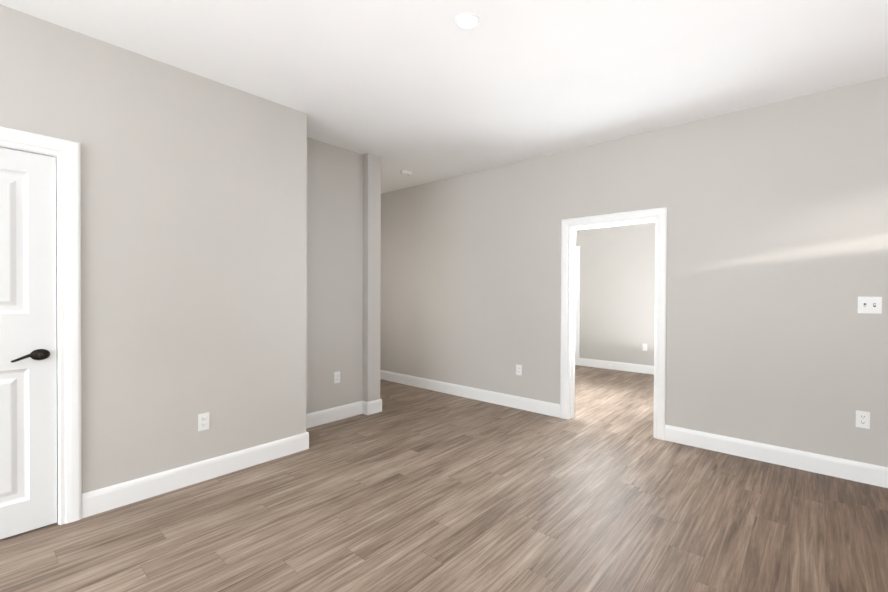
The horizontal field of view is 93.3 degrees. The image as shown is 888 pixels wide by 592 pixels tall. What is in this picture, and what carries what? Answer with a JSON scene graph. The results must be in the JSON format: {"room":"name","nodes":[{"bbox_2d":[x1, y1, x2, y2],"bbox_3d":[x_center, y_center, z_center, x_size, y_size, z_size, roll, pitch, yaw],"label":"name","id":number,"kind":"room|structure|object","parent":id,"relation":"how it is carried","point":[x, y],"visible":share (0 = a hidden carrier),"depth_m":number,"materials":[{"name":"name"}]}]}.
{"room":"empty living room","nodes":[
{"label":"empty living room","id":0,"kind":"room"},
{"bbox_2d":[0,5,362,493],"bbox_3d":[-2.964,-0.109,1.782,0.590,2.740,6.780,1,1,41],"label":"wall","id":1,"kind":"structure","parent":0,"point":[221,254],"depth_m":2.79,"materials":[{"name":"beige paint"}]},
{"bbox_2d":[0,147,56,538],"bbox_3d":[-2.388,0.247,1.994,0.098,2.010,0.811,1,1,41],"label":"door","id":2,"kind":"structure","parent":1,"relation":"in","point":[28,417],"depth_m":2.23,"materials":[{"name":"white paint"}]},
{"bbox_2d":[0,126,81,524],"bbox_3d":[-2.426,0.201,2.026,0.144,2.120,1.010,1,1,41],"label":"door frame","id":3,"kind":"structure","parent":1,"relation":"attached to","point":[67,153],"depth_m":2.32,"materials":[{"name":"white wood"}]},
{"bbox_2d":[82,432,308,517],"bbox_3d":[-1.586,1.189,2.913,0.015,0.135,1.429,1,1,41],"label":"baseboard","id":4,"kind":"structure","parent":1,"relation":"attached to","point":[101,500],"depth_m":2.77,"materials":[{"name":"white wood"}]},
{"bbox_2d":[198,412,208,430],"bbox_3d":[-1.636,0.857,2.857,0.008,0.115,0.070,1,1,41],"label":"electrical outlet","id":5,"kind":"object","parent":1,"relation":"attached to","point":[203,421],"visible":1,"depth_m":2.85,"materials":[{"name":"white plastic"}]},
{"bbox_2d":[306,401,361,428],"bbox_3d":[-1.169,1.180,4.101,0.015,0.135,0.937,1,1,41],"label":"baseboard","id":6,"kind":"structure","parent":1,"relation":"attached to","point":[321,417],"depth_m":4.17,"materials":[{"name":"white wood"}]},
{"bbox_2d":[334,371,339,383],"bbox_3d":[-1.072,0.817,4.211,0.008,0.115,0.070,1,1,41],"label":"electrical outlet","id":7,"kind":"object","parent":1,"relation":"attached to","point":[336,377],"visible":1,"depth_m":4.21,"materials":[{"name":"white plastic"}]},
{"bbox_2d":[363,153,380,401],"bbox_3d":[-1.730,-0.136,5.323,2.635,2.740,0.170,1,1,41],"label":"wall","id":8,"kind":"structure","parent":0,"point":[371,259],"depth_m":4.43,"materials":[{"name":"beige paint"}]},
{"bbox_2d":[362,401,368,414],"bbox_3d":[-0.833,1.179,4.419,0.100,0.135,0.015,1,1,41],"label":"baseboard","id":9,"kind":"structure","parent":8,"relation":"attached to","point":[365,411],"depth_m":4.41,"materials":[{"name":"white wood"}]},
{"bbox_2d":[366,399,381,414],"bbox_3d":[-0.740,1.179,4.461,0.015,0.135,0.200,1,1,41],"label":"baseboard","id":10,"kind":"structure","parent":8,"relation":"attached to","point":[375,406],"depth_m":4.46,"materials":[{"name":"white wood"}]},
{"bbox_2d":[0,365,887,591],"bbox_3d":[0.236,1.314,2.986,8.700,0.100,13.200,1,1,41],"label":"floor","id":11,"kind":"structure","parent":0,"point":[408,488],"depth_m":2.38,"materials":[{"name":"brown wood"}]},
{"bbox_2d":[0,0,887,193],"bbox_3d":[0.249,-1.526,2.960,8.700,0.100,13.200,1,1,41],"label":"ceiling","id":12,"kind":"structure","parent":0,"point":[426,91],"depth_m":2.61,"materials":[{"name":"paint"}]},
{"bbox_2d":[401,170,411,175],"bbox_3d":[-0.454,-1.478,5.041,0.136,0.040,0.136,1,1,41],"label":"smoke detector","id":13,"kind":"object","parent":12,"relation":"attached to","point":[406,172],"visible":1,"depth_m":5.00,"materials":[{"name":"white plastic"}]},
{"bbox_2d":[455,13,479,29],"bbox_3d":[0.125,-1.467,2.244,0.136,0.006,0.136,1,1,41],"label":"recessed light","id":14,"kind":"object","parent":12,"relation":"in","point":[466,21],"visible":1,"depth_m":2.24,"materials":[{"name":"white plastic"}]},
{"bbox_2d":[576,222,654,365],"bbox_3d":[3.869,-0.120,6.257,7.420,2.740,0.120,1,1,41],"label":"wall","id":15,"kind":"structure","parent":0,"point":[617,285],"depth_m":7.02,"materials":[{"name":"beige paint"}]},
{"bbox_2d":[575,246,579,364],"bbox_3d":[2.051,0.169,7.760,0.950,2.120,0.020,1,1,41],"label":"door frame","id":16,"kind":"structure","parent":15,"relation":"attached to","point":[577,313],"depth_m":7.46,"materials":[{"name":"white wood"}]},
{"bbox_2d":[579,358,653,374],"bbox_3d":[3.849,1.183,6.192,7.100,0.135,0.015,1,1,41],"label":"baseboard","id":17,"kind":"structure","parent":15,"relation":"attached to","point":[637,368],"depth_m":7.01,"materials":[{"name":"white wood"}]},
{"bbox_2d":[380,76,887,466],"bbox_3d":[1.343,-0.113,4.289,8.620,2.740,0.120,1,1,41],"label":"wall","id":18,"kind":"structure","parent":0,"point":[777,239],"depth_m":3.44,"materials":[{"name":"beige paint"}]},
{"bbox_2d":[380,370,559,417],"bbox_3d":[-0.327,1.170,5.672,4.068,0.135,0.015,1,1,41],"label":"baseboard","id":19,"kind":"structure","parent":18,"relation":"attached to","point":[533,405],"depth_m":5.02,"materials":[{"name":"white wood"}]},
{"bbox_2d":[516,364,521,374],"bbox_3d":[0.831,0.822,4.658,0.070,0.115,0.008,1,1,41],"label":"electrical outlet","id":20,"kind":"object","parent":18,"relation":"attached to","point":[518,369],"visible":1,"depth_m":4.66,"materials":[{"name":"white plastic"}]},
{"bbox_2d":[560,207,666,439],"bbox_3d":[1.612,0.239,4.039,0.984,2.042,0.144,1,1,41],"label":"door frame","id":21,"kind":"structure","parent":18,"relation":"attached to","point":[659,215],"depth_m":3.99,"materials":[{"name":"white wood"}]},
{"bbox_2d":[665,425,887,487],"bbox_3d":[3.192,1.213,2.584,3.328,0.135,0.015,1,1,41],"label":"baseboard","id":22,"kind":"structure","parent":18,"relation":"attached to","point":[867,473],"depth_m":3.14,"materials":[{"name":"white wood"}]},
{"bbox_2d":[856,410,869,428],"bbox_3d":[2.868,0.847,2.871,0.070,0.115,0.008,1,1,41],"label":"electrical outlet","id":23,"kind":"object","parent":18,"relation":"attached to","point":[862,419],"visible":1,"depth_m":2.87,"materials":[{"name":"white plastic"}]},
{"bbox_2d":[858,297,881,313],"bbox_3d":[2.887,0.062,2.843,0.116,0.115,0.019,1,1,41],"label":"light switch","id":24,"kind":"object","parent":18,"relation":"attached to","point":[869,305],"visible":1,"depth_m":2.84,"materials":[{"name":"white plastic"}]}
]}

